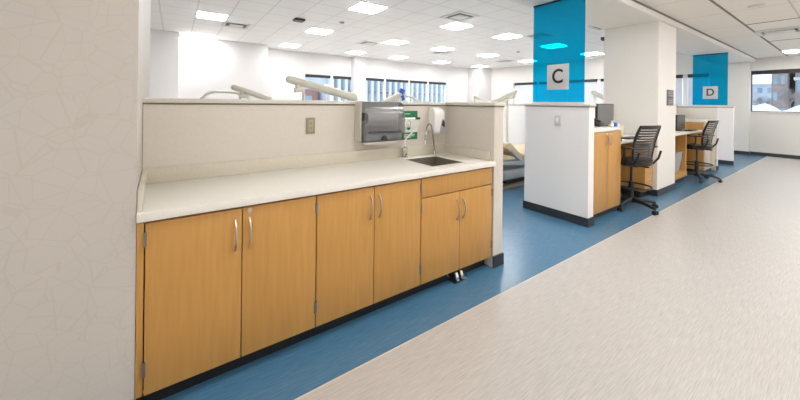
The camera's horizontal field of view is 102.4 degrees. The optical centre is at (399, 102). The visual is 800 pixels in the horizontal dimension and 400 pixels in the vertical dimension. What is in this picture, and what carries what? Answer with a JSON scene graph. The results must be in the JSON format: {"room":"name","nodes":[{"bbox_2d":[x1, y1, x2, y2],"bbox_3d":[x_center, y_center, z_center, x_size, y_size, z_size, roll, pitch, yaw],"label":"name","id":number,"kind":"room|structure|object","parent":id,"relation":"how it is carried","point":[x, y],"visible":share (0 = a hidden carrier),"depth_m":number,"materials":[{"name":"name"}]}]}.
{"room":"dental clinic","nodes":[
{"label":"dental clinic","id":0,"kind":"room"},
{"bbox_2d":[150,29,178,97],"bbox_3d":[-7.157,-0.322,8.904,1.670,3.280,1.300,1,0,-35],"label":"wall","id":1,"kind":"structure","parent":0,"point":[164,45],"depth_m":8.67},
{"bbox_2d":[178,35,267,99],"bbox_3d":[-5.620,-0.305,10.283,2.430,3.280,0.800,1,0,-35],"label":"wall","id":2,"kind":"structure","parent":0,"point":[206,65],"depth_m":9.84,"materials":[{"name":"paint"}]},
{"bbox_2d":[0,0,505,399],"bbox_3d":[-3.260,-0.287,0.631,9.376,3.300,1.226,1,0,-35],"label":"wall","id":3,"kind":"structure","parent":0,"point":[75,74],"depth_m":1.32,"materials":[{"name":"paint"}]},
{"bbox_2d":[144,143,445,183],"bbox_3d":[-0.519,0.439,2.556,2.388,0.090,0.020,1,0,-35],"label":"backsplash","id":4,"kind":"structure","parent":3,"relation":"attached to","point":[205,170],"depth_m":2.28,"materials":[{"name":"stone"}]},
{"bbox_2d":[306,118,314,133],"bbox_3d":[-0.680,0.173,2.446,0.070,0.122,0.013,1,0,-35],"label":"outlet","id":5,"kind":"object","parent":3,"relation":"attached to","point":[310,122],"visible":1,"depth_m":2.44,"materials":[{"name":"beige plastic"}]},
{"bbox_2d":[308,120,312,131],"bbox_3d":[-0.679,0.174,2.444,0.038,0.087,0.004,1,0,-35],"label":"socket","id":6,"kind":"object","parent":5,"relation":"attached to","point":[310,122],"depth_m":2.44,"materials":[{"name":"beige"}]},
{"bbox_2d":[355,101,401,144],"bbox_3d":[-0.164,0.162,2.710,0.402,0.352,0.169,1,0,-35],"label":"paper towel dispenser","id":7,"kind":"object","parent":3,"relation":"attached to","point":[376,122],"visible":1,"depth_m":2.65,"materials":[{"name":"grey plastic"}]},
{"bbox_2d":[363,140,394,144],"bbox_3d":[-0.172,0.329,2.684,0.276,0.019,0.068,1,0,-35],"label":"paper towel","id":8,"kind":"object","parent":7,"relation":"attached to","point":[367,142],"depth_m":2.65,"materials":[{"name":"white paper"}]},
{"bbox_2d":[402,111,417,139],"bbox_3d":[0.091,0.206,2.988,0.178,0.266,0.008,1,0,-35],"label":"safety sign","id":9,"kind":"object","parent":3,"relation":"attached to","point":[410,125],"visible":0.93,"depth_m":2.98,"materials":[{"name":"plastic"}]},
{"bbox_2d":[428,107,444,133],"bbox_3d":[0.356,0.172,3.108,0.129,0.260,0.115,1,0,-35],"label":"soap dispenser","id":10,"kind":"object","parent":3,"relation":"attached to","point":[435,114],"visible":1,"depth_m":3.08,"materials":[{"name":"white plastic"}]},
{"bbox_2d":[509,0,755,63],"bbox_3d":[1.588,-1.632,3.733,20.850,0.660,0.820,1,0,-35],"label":"ceiling soffit","id":11,"kind":"object","parent":3,"relation":"attached to","point":[602,14],"depth_m":4.91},
{"bbox_2d":[632,0,755,58],"bbox_3d":[1.824,-1.389,3.391,20.850,0.020,0.015,1,0,-35],"label":"trim","id":12,"kind":"structure","parent":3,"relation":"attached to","point":[636,1],"depth_m":5.52,"materials":[{"name":"grey"}]},
{"bbox_2d":[351,56,364,100],"bbox_3d":[-1.736,-0.260,13.287,0.480,3.280,0.330,1,0,-35],"label":"wall column","id":13,"kind":"structure","parent":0,"point":[357,62],"depth_m":13.16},
{"bbox_2d":[267,49,467,101],"bbox_3d":[-4.044,-0.337,12.026,21.150,3.380,0.250,1,0,-35],"label":"wall","id":14,"kind":"structure","parent":0,"point":[282,64],"depth_m":13.08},
{"bbox_2d":[304,74,350,100],"bbox_3d":[-2.785,-0.482,12.820,2.120,1.220,0.170,1,0,-35],"label":"window","id":15,"kind":"structure","parent":14,"relation":"in","point":[331,78],"depth_m":12.82,"materials":[{"name":"white"}]},
{"bbox_2d":[365,78,445,101],"bbox_3d":[0.410,-0.445,15.055,4.680,1.220,0.170,1,0,-35],"label":"window","id":16,"kind":"structure","parent":14,"relation":"in","point":[384,81],"depth_m":15.02,"materials":[{"name":"glass"},{"name":"painted aluminum"}]},
{"bbox_2d":[150,0,603,68],"bbox_3d":[-1.360,-1.946,7.953,20.850,0.100,9.480,1,0,-35],"label":"ceiling","id":17,"kind":"structure","parent":0,"point":[418,23],"depth_m":8.14,"materials":[{"name":"tile"}]},
{"bbox_2d":[191,32,215,38],"bbox_3d":[-5.669,-1.934,9.272,0.580,0.022,0.580,1,0,-35],"label":"recessed light","id":18,"kind":"object","parent":17,"relation":"in","point":[200,35],"visible":1,"depth_m":9.18,"materials":[{"name":"white"}]},
{"bbox_2d":[196,11,227,20],"bbox_3d":[-4.157,-1.917,7.109,0.580,0.022,0.580,1,0,-35],"label":"recessed light","id":19,"kind":"object","parent":17,"relation":"in","point":[200,14],"visible":1,"depth_m":7.03,"materials":[{"name":"white"}]},
{"bbox_2d":[221,21,251,28],"bbox_3d":[-4.039,-1.912,7.935,0.600,0.030,0.600,1,0,-35],"label":"ceiling vent","id":20,"kind":"object","parent":17,"relation":"in","point":[225,23],"visible":0.97,"depth_m":7.88,"materials":[{"name":"white"}]},
{"bbox_2d":[279,43,300,47],"bbox_3d":[-3.654,-1.911,10.682,0.580,0.022,0.580,1,0,-35],"label":"recessed light","id":21,"kind":"object","parent":17,"relation":"in","point":[282,44],"visible":1,"depth_m":10.62,"materials":[{"name":"white"}]},
{"bbox_2d":[293,18,304,22],"bbox_3d":[-2.291,-1.879,7.303,0.230,0.055,0.220,1,0,-35],"label":"ceiling speaker","id":22,"kind":"object","parent":17,"relation":"attached to","point":[301,20],"visible":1,"depth_m":7.24,"materials":[{"name":"black plastic"}]},
{"bbox_2d":[305,27,332,34],"bbox_3d":[-2.141,-1.894,8.518,0.580,0.022,0.580,1,0,-35],"label":"recessed light","id":23,"kind":"object","parent":17,"relation":"in","point":[311,30],"visible":1,"depth_m":8.46,"materials":[{"name":"white"}]},
{"bbox_2d":[346,51,366,53],"bbox_3d":[-1.646,-1.888,12.086,0.580,0.022,0.580,1,0,-35],"label":"recessed light","id":24,"kind":"object","parent":17,"relation":"in","point":[350,52],"visible":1,"depth_m":11.97,"materials":[{"name":"white"}]},
{"bbox_2d":[348,1,387,13],"bbox_3d":[-0.639,-1.877,6.372,0.580,0.022,0.580,1,0,-35],"label":"recessed light","id":25,"kind":"object","parent":17,"relation":"in","point":[366,7],"visible":1,"depth_m":6.29,"materials":[{"name":"white"}]},
{"bbox_2d":[356,40,380,45],"bbox_3d":[-0.981,-1.876,10.123,0.600,0.030,0.600,1,0,-35],"label":"ceiling vent","id":26,"kind":"object","parent":17,"relation":"in","point":[365,42],"visible":1,"depth_m":10.06,"materials":[{"name":"white"}]},
{"bbox_2d":[383,39,407,44],"bbox_3d":[-0.133,-1.871,9.923,0.580,0.022,0.580,1,0,-35],"label":"recessed light","id":27,"kind":"object","parent":17,"relation":"in","point":[396,42],"visible":1,"depth_m":9.88,"materials":[{"name":"white"}]},
{"bbox_2d":[389,56,407,58],"bbox_3d":[-0.056,-1.870,13.198,0.580,0.022,0.580,1,0,-35],"label":"recessed light","id":28,"kind":"object","parent":17,"relation":"in","point":[396,57],"visible":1,"depth_m":13.14,"materials":[{"name":"white"}]},
{"bbox_2d":[430,51,452,54],"bbox_3d":[1.526,-1.848,11.913,0.600,0.030,0.600,1,0,-35],"label":"ceiling vent","id":29,"kind":"object","parent":17,"relation":"in","point":[437,52],"visible":0.98,"depth_m":11.85,"materials":[{"name":"white"}]},
{"bbox_2d":[431,47,454,50],"bbox_3d":[1.457,-1.852,11.034,0.580,0.022,0.580,1,0,-35],"label":"recessed light","id":30,"kind":"object","parent":17,"relation":"in","point":[437,48],"visible":1,"depth_m":10.95,"materials":[{"name":"white"}]},
{"bbox_2d":[440,22,473,29],"bbox_3d":[1.368,-1.853,7.776,0.580,0.022,0.580,1,0,-35],"label":"recessed light","id":31,"kind":"object","parent":17,"relation":"in","point":[455,25],"visible":1,"depth_m":7.73,"materials":[{"name":"white"}]},
{"bbox_2d":[440,11,479,21],"bbox_3d":[1.282,-1.850,6.922,0.600,0.030,0.600,1,0,-35],"label":"ceiling vent","id":32,"kind":"object","parent":17,"relation":"in","point":[459,16],"visible":1,"depth_m":6.88,"materials":[{"name":"white"}]},
{"bbox_2d":[477,54,498,56],"bbox_3d":[3.399,-1.830,12.393,0.580,0.022,0.580,1,0,-35],"label":"recessed light","id":33,"kind":"object","parent":17,"relation":"in","point":[483,55],"visible":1,"depth_m":12.32,"materials":[{"name":"white"}]},
{"bbox_2d":[495,60,514,62],"bbox_3d":[4.597,-1.812,14.012,0.600,0.030,0.600,1,0,-35],"label":"ceiling vent","id":34,"kind":"object","parent":17,"relation":"in","point":[502,61],"visible":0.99,"depth_m":13.94,"materials":[{"name":"white"}]},
{"bbox_2d":[492,33,521,39],"bbox_3d":[2.958,-1.835,8.887,0.580,0.022,0.580,1,0,-35],"label":"recessed light","id":35,"kind":"object","parent":17,"relation":"in","point":[508,35],"visible":1,"depth_m":8.82,"materials":[{"name":"white"}]},
{"bbox_2d":[523,32,555,38],"bbox_3d":[3.793,-1.821,8.740,0.600,0.030,0.600,1,0,-35],"label":"ceiling vent","id":36,"kind":"object","parent":17,"relation":"in","point":[542,34],"visible":1,"depth_m":8.72,"materials":[{"name":"white"}]},
{"bbox_2d":[541,43,567,47],"bbox_3d":[4.900,-1.813,10.246,0.580,0.022,0.580,1,0,-35],"label":"recessed light","id":37,"kind":"object","parent":17,"relation":"in","point":[557,44],"visible":1,"depth_m":10.17,"materials":[{"name":"white"}]},
{"bbox_2d":[582,52,603,55],"bbox_3d":[6.990,-1.789,11.707,0.580,0.022,0.580,1,0,-35],"label":"recessed light","id":38,"kind":"object","parent":17,"relation":"in","point":[590,53],"visible":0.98,"depth_m":11.59,"materials":[{"name":"white"}]},
{"bbox_2d":[587,26,602,30],"bbox_3d":[4.878,-1.809,7.607,0.600,0.030,0.600,1,0,-35],"label":"ceiling vent","id":39,"kind":"object","parent":17,"relation":"in","point":[591,27],"visible":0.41,"depth_m":7.80,"materials":[{"name":"white"}]},
{"bbox_2d":[468,68,491,102],"bbox_3d":[4.252,-0.191,17.218,1.000,3.280,0.750,1,0,-35],"label":"wall","id":40,"kind":"structure","parent":0,"point":[479,79],"depth_m":16.92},
{"bbox_2d":[161,154,799,399],"bbox_3d":[2.045,1.474,3.028,20.850,0.100,6.600,1,0,-35],"label":"floor","id":41,"kind":"structure","parent":0,"point":[699,298],"depth_m":2.09,"materials":[{"name":"tile"}]},
{"bbox_2d":[135,195,316,399],"bbox_3d":[-0.973,0.954,1.854,0.810,0.870,0.639,1,0,-35],"label":"base cabinet","id":42,"kind":"object","parent":41,"relation":"on","point":[218,292],"visible":0.94,"depth_m":1.58,"materials":[{"name":"brown wood"}]},
{"bbox_2d":[136,143,495,222],"bbox_3d":[-0.345,0.460,2.306,2.390,0.128,0.629,1,0,-35],"label":"countertop","id":43,"kind":"structure","parent":42,"relation":"on","point":[181,190],"depth_m":2.05,"materials":[{"name":"stone"}]},
{"bbox_2d":[401,117,419,157],"bbox_3d":[0.082,0.309,2.908,0.191,0.363,0.076,1,0,-32],"label":"eyewash","id":44,"kind":"object","parent":43,"relation":"on","point":[404,148],"visible":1,"depth_m":2.88,"materials":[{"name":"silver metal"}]},
{"bbox_2d":[424,123,436,154],"bbox_3d":[0.275,0.339,2.965,0.040,0.309,0.281,1,0,28],"label":"faucet","id":45,"kind":"object","parent":43,"relation":"on","point":[434,151],"visible":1,"depth_m":3.04,"materials":[{"name":"silver"}]},
{"bbox_2d":[406,156,460,165],"bbox_3d":[0.288,0.577,2.750,0.342,0.164,0.357,1,0,-35],"label":"sink","id":46,"kind":"object","parent":43,"relation":"in","point":[431,161],"visible":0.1,"depth_m":2.92,"materials":[{"name":"metal"}]},
{"bbox_2d":[231,85,272,99],"bbox_3d":[-1.726,0.585,3.923,0.612,1.590,0.320,1,0,-35],"label":"light","id":47,"kind":"object","parent":41,"relation":"on","point":[244,93],"visible":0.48,"depth_m":3.83,"materials":[{"name":"grey"}]},
{"bbox_2d":[286,76,356,100],"bbox_3d":[-0.849,0.548,3.804,1.000,1.685,0.320,1,0,-35],"label":"light","id":48,"kind":"object","parent":41,"relation":"on","point":[297,82],"visible":0.5,"depth_m":3.69,"materials":[{"name":"grey"}]},
{"bbox_2d":[311,178,421,336],"bbox_3d":[-0.329,0.961,2.304,0.779,0.870,0.639,1,0,-35],"label":"base cabinet","id":49,"kind":"object","parent":41,"relation":"on","point":[368,238],"visible":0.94,"depth_m":2.04,"materials":[{"name":"brown wood"}]},
{"bbox_2d":[414,167,492,293],"bbox_3d":[0.304,0.969,2.747,0.781,0.870,0.639,1,0,-35],"label":"base cabinet","id":50,"kind":"object","parent":41,"relation":"on","point":[456,208],"visible":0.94,"depth_m":2.49,"materials":[{"name":"brown wood"}]},
{"bbox_2d":[446,269,466,283],"bbox_3d":[0.449,1.359,2.551,0.180,0.093,0.087,1,0,-35],"label":"foot pedal","id":51,"kind":"object","parent":41,"relation":"on","point":[457,276],"visible":0.87,"depth_m":2.53,"materials":[{"name":"silver plastic"}]},
{"bbox_2d":[489,89,516,102],"bbox_3d":[2.083,0.566,6.587,0.955,1.716,0.320,1,0,-35],"label":"light","id":52,"kind":"object","parent":41,"relation":"on","point":[511,93],"visible":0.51,"depth_m":6.58,"materials":[{"name":"grey"}]},
{"bbox_2d":[505,98,512,142],"bbox_3d":[2.244,0.625,6.680,0.300,1.602,0.240,1,0,-3],"label":"post","id":53,"kind":"object","parent":41,"relation":"on","point":[507,99],"visible":0.43,"depth_m":6.66,"materials":[{"name":"white plastic"}]},
{"bbox_2d":[503,142,524,189],"bbox_3d":[2.474,0.882,6.130,2.486,1.092,0.600,1,0,-35],"label":"dental chair","id":54,"kind":"object","parent":41,"relation":"on","point":[513,155],"visible":0.34,"depth_m":5.50,"materials":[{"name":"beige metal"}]},
{"bbox_2d":[503,155,515,160],"bbox_3d":[1.640,0.910,5.559,0.461,0.079,0.580,1,0,-35],"label":"cushion","id":55,"kind":"object","parent":54,"relation":"on","point":[505,157],"depth_m":5.35,"materials":[{"name":"beige leather"}]},
{"bbox_2d":[503,142,522,157],"bbox_3d":[1.859,0.830,5.736,0.466,0.298,0.460,1,0,-35],"label":"cushion","id":56,"kind":"object","parent":54,"relation":"on","point":[507,147],"depth_m":5.52,"materials":[{"name":"beige leather"}]},
{"bbox_2d":[513,144,524,158],"bbox_3d":[2.398,0.897,6.114,0.975,0.178,0.500,1,0,-35],"label":"seat cushion","id":57,"kind":"object","parent":54,"relation":"on","point":[520,148],"depth_m":5.90,"materials":[{"name":"beige leather"}]},
{"bbox_2d":[294,156,766,399],"bbox_3d":[1.925,1.421,3.200,20.850,0.002,0.008,1,0,-35],"label":"trim","id":58,"kind":"structure","parent":41,"relation":"on","point":[766,156],"depth_m":2.10,"materials":[{"name":"beige"}]},
{"bbox_2d":[590,90,603,103],"bbox_3d":[4.703,0.584,7.565,0.870,1.740,0.320,1,0,-35],"label":"light","id":59,"kind":"object","parent":41,"relation":"on","point":[595,94],"visible":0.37,"depth_m":7.42,"materials":[{"name":"grey"}]},
{"bbox_2d":[593,126,621,217],"bbox_3d":[2.422,0.870,4.276,0.774,1.115,0.699,1,0,-35],"label":"storage cabinet","id":60,"kind":"object","parent":41,"relation":"on","point":[607,140],"visible":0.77,"depth_m":4.01,"materials":[{"name":"brown wood"}]},
{"bbox_2d":[594,118,604,126],"bbox_3d":[2.669,0.253,4.355,0.170,0.123,0.141,1,0,-35],"label":"desk phone","id":61,"kind":"object","parent":60,"relation":"on","point":[597,123],"visible":0.63,"depth_m":4.29,"materials":[{"name":"black plastic"}]},
{"bbox_2d":[620,134,653,197],"bbox_3d":[3.243,0.975,4.888,1.273,0.925,0.658,1,0,-35],"label":"desk","id":62,"kind":"object","parent":41,"relation":"on","point":[643,175],"visible":0.31,"depth_m":4.93,"materials":[{"name":"wood"}]},
{"bbox_2d":[595,104,613,125],"bbox_3d":[2.981,0.259,4.747,0.530,0.499,0.120,1,0,-35],"label":"monitor","id":63,"kind":"object","parent":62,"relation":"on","point":[603,112],"visible":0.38,"depth_m":4.69,"materials":[{"name":"black plastic"}]},
{"bbox_2d":[614,123,622,136],"bbox_3d":[3.119,0.400,4.625,0.180,0.219,0.100,1,0,-35],"label":"tissue box","id":64,"kind":"object","parent":62,"relation":"on","point":[618,124],"visible":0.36,"depth_m":4.61,"materials":[{"name":"beige"}]},
{"bbox_2d":[617,125,661,215],"bbox_3d":[3.184,0.864,4.414,0.678,1.146,0.671,1,0,-23],"label":"chair","id":65,"kind":"object","parent":41,"relation":"on","point":[645,160],"visible":0.93,"depth_m":4.25,"materials":[{"name":"black plastic"}]},
{"bbox_2d":[675,134,686,182],"bbox_3d":[4.847,1.014,6.009,0.910,0.884,0.580,1,0,-35],"label":"base cabinet","id":66,"kind":"object","parent":41,"relation":"on","point":[681,140],"visible":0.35,"depth_m":6.03,"materials":[{"name":"brown wood"}]},
{"bbox_2d":[675,150,682,171],"bbox_3d":[5.030,1.081,6.016,0.426,0.368,0.316,1,0,-35],"label":"waste bin","id":67,"kind":"object","parent":66,"relation":"in","point":[678,154],"visible":0.35,"depth_m":5.92,"materials":[{"name":"grey plastic"}]},
{"bbox_2d":[685,119,716,172],"bbox_3d":[6.363,0.916,7.032,0.914,1.115,0.699,1,0,-35],"label":"storage cabinet","id":68,"kind":"object","parent":41,"relation":"on","point":[706,156],"visible":0.44,"depth_m":6.68,"materials":[{"name":"brown wood"}]},
{"bbox_2d":[686,120,722,182],"bbox_3d":[5.719,0.893,6.174,0.673,1.146,0.677,1,0,-29],"label":"chair","id":69,"kind":"object","parent":41,"relation":"on","point":[706,144],"visible":0.9,"depth_m":6.00,"materials":[{"name":"black plastic"}]},
{"bbox_2d":[503,104,524,144],"bbox_3d":[2.654,0.724,8.512,0.152,1.413,2.332,1,0,-35],"label":"wall","id":70,"kind":"structure","parent":0,"point":[516,112],"depth_m":8.07,"materials":[{"name":"grey"}]},
{"bbox_2d":[523,103,719,227],"bbox_3d":[4.362,0.744,5.729,5.982,1.413,0.852,1,0,-35],"label":"wall","id":71,"kind":"structure","parent":0,"point":[559,160],"depth_m":3.98,"materials":[{"name":"grey"}]},
{"bbox_2d":[554,115,560,125],"bbox_3d":[1.948,0.216,3.982,0.018,0.132,0.080,1,0,-35],"label":"light switch","id":72,"kind":"object","parent":71,"relation":"attached to","point":[557,118],"visible":1,"depth_m":3.98,"materials":[{"name":"white"}]},
{"bbox_2d":[533,0,584,103],"bbox_3d":[1.985,-0.644,4.056,0.024,1.306,0.666,1,0,-35],"label":"glass panel","id":73,"kind":"object","parent":71,"relation":"on","point":[555,1],"visible":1,"depth_m":4.09,"materials":[{"name":"metal"}]},
{"bbox_2d":[547,63,568,89],"bbox_3d":[1.978,-0.327,4.036,0.015,0.316,0.276,1,0,-35],"label":"letter sign","id":74,"kind":"object","parent":73,"relation":"attached to","point":[558,74],"visible":1,"depth_m":4.03,"materials":[{"name":"white"}]},
{"bbox_2d":[675,129,701,135],"bbox_3d":[5.188,0.847,6.252,1.755,0.625,0.650,1,0,-35],"label":"desk","id":75,"kind":"object","parent":71,"relation":"attached to","point":[677,133],"visible":0.22,"depth_m":6.04,"materials":[{"name":"laminate"}]},
{"bbox_2d":[675,115,684,130],"bbox_3d":[5.409,0.382,6.245,0.510,0.309,0.130,1,0,-35],"label":"monitor","id":76,"kind":"object","parent":75,"relation":"on","point":[679,119],"visible":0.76,"depth_m":6.17,"materials":[{"name":"black plastic"}]},
{"bbox_2d":[604,21,676,189],"bbox_3d":[4.108,0.087,5.528,0.830,2.720,0.770,1,0,-35],"label":"wall pillar","id":77,"kind":"structure","parent":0,"point":[640,59],"depth_m":5.23,"materials":[{"name":"paint"}]},
{"bbox_2d":[648,183,675,196],"bbox_3d":[4.093,1.397,5.528,0.850,0.100,0.790,1,0,-35],"label":"baseboard","id":78,"kind":"structure","parent":77,"relation":"attached to","point":[671,187],"depth_m":5.08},
{"bbox_2d":[667,90,673,105],"bbox_3d":[4.429,-0.087,5.272,0.300,0.255,0.012,1,0,-35],"label":"wall plaque","id":79,"kind":"object","parent":77,"relation":"attached to","point":[670,93],"visible":1,"depth_m":5.27,"materials":[{"name":"grey"}]},
{"bbox_2d":[491,52,799,155],"bbox_3d":[8.575,-0.191,12.127,0.250,3.380,14.050,1,0,-35],"label":"wall","id":80,"kind":"structure","parent":0,"point":[777,133],"depth_m":10.06,"materials":[{"name":"paint"}]},
{"bbox_2d":[514,73,710,105],"bbox_3d":[7.783,-0.360,13.140,0.170,1.220,7.220,1,0,-35],"label":"window","id":81,"kind":"structure","parent":80,"relation":"in","point":[579,90],"depth_m":13.24,"materials":[{"name":"white"}]},
{"bbox_2d":[515,84,536,103],"bbox_3d":[6.063,-0.363,15.555,0.003,1.025,1.160,1,0,-35],"label":"shade","id":82,"kind":"object","parent":81,"relation":"attached to","point":[526,93],"depth_m":15.55,"materials":[{"name":"white fabric"}]},
{"bbox_2d":[539,84,563,101],"bbox_3d":[6.817,-0.354,14.477,0.003,1.025,1.170,1,0,-35],"label":"shade","id":83,"kind":"object","parent":81,"relation":"attached to","point":[545,95],"depth_m":14.55,"materials":[{"name":"white fabric"}]},
{"bbox_2d":[568,82,596,103],"bbox_3d":[7.573,-0.345,13.396,0.003,1.025,1.170,1,0,-35],"label":"shade","id":84,"kind":"object","parent":81,"relation":"attached to","point":[577,91],"depth_m":13.38,"materials":[{"name":"white fabric"}]},
{"bbox_2d":[601,81,603,103],"bbox_3d":[8.332,-0.337,12.310,0.003,1.025,1.180,1,0,-35],"label":"shade","id":85,"kind":"object","parent":81,"relation":"attached to","point":[602,82],"depth_m":12.75,"materials":[{"name":"white fabric"}]},
{"bbox_2d":[676,78,681,105],"bbox_3d":[9.092,-0.328,11.224,0.003,1.025,1.170,1,0,-35],"label":"shade","id":86,"kind":"object","parent":81,"relation":"attached to","point":[678,80],"depth_m":10.81,"materials":[{"name":"white fabric"}]},
{"bbox_2d":[688,77,707,105],"bbox_3d":[9.653,-0.322,10.421,0.003,1.025,0.490,1,0,-35],"label":"shade","id":87,"kind":"object","parent":81,"relation":"attached to","point":[695,84],"depth_m":10.45,"materials":[{"name":"white fabric"}]},
{"bbox_2d":[709,0,787,55],"bbox_3d":[2.165,-1.392,2.903,20.850,0.006,0.025,1,0,-35],"label":"trim","id":88,"kind":"structure","parent":80,"relation":"attached to","point":[712,1],"depth_m":5.33,"materials":[{"name":"grey"}]},
{"bbox_2d":[734,150,799,158],"bbox_3d":[11.129,1.478,8.106,0.142,0.100,4.510,1,0,-35],"label":"baseboard","id":89,"kind":"structure","parent":80,"relation":"attached to","point":[751,152],"depth_m":9.16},
{"bbox_2d":[751,69,799,113],"bbox_3d":[11.243,-0.321,8.192,0.170,1.220,3.145,1,0,-35],"label":"window","id":90,"kind":"structure","parent":80,"relation":"in","point":[782,71],"depth_m":9.16,"materials":[{"name":"grey"}]},
{"bbox_2d":[637,0,799,57],"bbox_3d":[2.895,-1.437,1.860,20.850,0.100,3.750,1,0,-35],"label":"ceiling","id":91,"kind":"structure","parent":0,"point":[704,16],"depth_m":5.21,"materials":[{"name":"tile"}]},
{"bbox_2d":[747,4,764,7],"bbox_3d":[4.976,-1.350,4.494,0.170,0.025,0.170,1,0,-35],"label":"ceiling speaker","id":92,"kind":"object","parent":91,"relation":"attached to","point":[754,5],"visible":1,"depth_m":4.46,"materials":[{"name":"white"}]},
{"bbox_2d":[754,26,799,35],"bbox_3d":[6.997,-1.320,5.931,0.560,0.040,0.560,1,0,-35],"label":"ceiling vent","id":93,"kind":"object","parent":91,"relation":"in","point":[793,29],"visible":1,"depth_m":5.88,"materials":[{"name":"white"}]},
{"bbox_2d":[782,49,799,53],"bbox_3d":[9.936,-1.295,7.975,0.580,0.022,0.580,1,0,-35],"label":"recessed light","id":94,"kind":"object","parent":91,"relation":"in","point":[795,50],"visible":1,"depth_m":8.03,"materials":[{"name":"white"}]},
{"bbox_2d":[718,106,734,164],"bbox_3d":[8.561,0.792,8.641,2.082,1.413,0.892,1,0,-35],"label":"wall","id":95,"kind":"structure","parent":0,"point":[726,113],"depth_m":7.79,"materials":[{"name":"grey"}]},
{"bbox_2d":[692,52,727,105],"bbox_3d":[7.779,-0.578,8.080,0.024,1.306,0.651,1,0,-35],"label":"glass panel","id":96,"kind":"object","parent":95,"relation":"on","point":[727,52],"visible":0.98,"depth_m":8.07,"materials":[{"name":"metal"}]},
{"bbox_2d":[703,86,717,98],"bbox_3d":[7.772,-0.261,8.060,0.015,0.316,0.276,1,0,-35],"label":"letter sign","id":97,"kind":"object","parent":96,"relation":"attached to","point":[709,92],"visible":1,"depth_m":8.05,"materials":[{"name":"white"}]},
{"bbox_2d":[718,62,750,151],"bbox_3d":[10.051,0.141,9.681,0.130,2.750,0.655,1,0,-35],"label":"wall","id":98,"kind":"structure","parent":0,"point":[734,78],"depth_m":9.55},
{"bbox_3d":[-1.981,1.427,8.785,20.850,0.100,7.450,1,0,-35],"label":"floor","id":99,"kind":"structure","parent":0,"visible":0},
{"bbox_2d":[200,90,242,98],"bbox_3d":[-2.303,0.605,4.135,0.777,1.538,0.320,1,0,-35],"label":"dental light arm","id":100,"kind":"object","parent":99,"relation":"on","point":[212,91],"visible":0.2,"depth_m":4.11,"materials":[{"name":"white plastic"}]},
{"bbox_2d":[382,88,404,101],"bbox_3d":[-0.148,0.570,5.514,0.568,1.658,0.320,1,0,-35],"label":"light","id":101,"kind":"object","parent":99,"relation":"on","point":[400,93],"visible":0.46,"depth_m":5.56,"materials":[{"name":"grey"}]},
{"bbox_2d":[398,95,419,101],"bbox_3d":[0.165,0.626,6.239,0.778,1.552,0.320,1,0,-35],"label":"tray arm","id":102,"kind":"object","parent":99,"relation":"on","point":[406,96],"visible":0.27,"depth_m":6.25,"materials":[{"name":"white plastic"}]},
{"bbox_2d":[473,95,487,102],"bbox_3d":[1.922,0.615,7.694,0.780,1.615,0.320,1,0,-35],"label":"tray arm","id":103,"kind":"object","parent":99,"relation":"on","point":[474,96],"visible":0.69,"depth_m":7.62,"materials":[{"name":"white plastic"}]},
{"label":"outside","id":104,"kind":"structure","parent":0,"visible":0},
{"bbox_3d":[75.613,2.670,52.897,155.400,0.200,140.000,1,0,-35],"label":"snowy ground","id":105,"kind":"structure","parent":104,"visible":0},
{"bbox_2d":[752,83,771,104],"bbox_3d":[71.672,-0.526,63.295,10.400,6.100,6.800,1,0,-35],"label":"building","id":106,"kind":"structure","parent":105,"relation":"on","point":[763,91],"depth_m":60.15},
{"bbox_2d":[752,98,773,105],"bbox_3d":[32.935,0.659,29.381,1.791,2.846,1.560,1,0,14],"label":"bare tree","id":107,"kind":"object","parent":105,"relation":"on","point":[754,100],"visible":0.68,"depth_m":29.22,"materials":[{"name":"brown plant"}]},
{"bbox_2d":[752,103,799,111],"bbox_3d":[20.766,0.918,16.970,3.500,2.041,12.000,1,0,-35],"label":"snow bank","id":108,"kind":"object","parent":105,"relation":"on","point":[761,107],"visible":0.12,"depth_m":17.30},
{"bbox_2d":[771,73,794,110],"bbox_3d":[52.436,-3.997,43.745,12.400,12.600,1.650,1,0,-35],"label":"building","id":109,"kind":"structure","parent":105,"relation":"on","point":[786,80],"depth_m":40.43,"materials":[{"name":"brown brick"}]},
{"bbox_2d":[778,88,799,108],"bbox_3d":[37.115,0.257,30.645,2.955,3.743,1.710,1,0,-43],"label":"bare tree","id":110,"kind":"object","parent":105,"relation":"on","point":[786,92],"visible":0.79,"depth_m":30.79,"materials":[{"name":"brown plant"}]},
{"bbox_2d":[778,90,799,107],"bbox_3d":[31.203,0.197,25.291,2.082,3.727,2.568,1,0,22],"label":"bare tree","id":111,"kind":"object","parent":105,"relation":"on","point":[798,100],"visible":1,"depth_m":25.55,"materials":[{"name":"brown plant"}]},
{"bbox_2d":[794,77,799,105],"bbox_3d":[42.452,-0.212,33.529,4.400,4.800,1.500,1,0,-35],"label":"building","id":112,"kind":"structure","parent":105,"relation":"on","point":[797,79],"depth_m":32.75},
{"bbox_2d":[795,73,799,105],"bbox_3d":[59.997,-3.910,39.911,16.400,12.600,13.100,1,0,-35],"label":"building","id":113,"kind":"structure","parent":105,"relation":"on","point":[796,74],"depth_m":40.44,"materials":[{"name":"brown brick"}]},
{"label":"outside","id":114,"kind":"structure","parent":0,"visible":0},
{"bbox_3d":[-31.308,1.440,22.536,54.550,0.200,47.200,1,0,-35],"label":"snowy ground","id":115,"kind":"structure","parent":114,"visible":0},
{"bbox_2d":[305,88,317,99],"bbox_3d":[-12.046,0.137,26.294,8.600,2.850,7.100,1,0,-35],"label":"building","id":116,"kind":"structure","parent":115,"relation":"on","point":[310,94],"depth_m":25.53,"materials":[{"name":"red brick"}]},
{"bbox_2d":[305,77,442,101],"bbox_3d":[-0.086,-2.951,34.999,20.520,9.300,10.500,1,0,-35],"label":"building","id":117,"kind":"structure","parent":115,"relation":"on","point":[373,88],"depth_m":28.09,"materials":[{"name":"glass"},{"name":"metal"},{"name":"concrete"}]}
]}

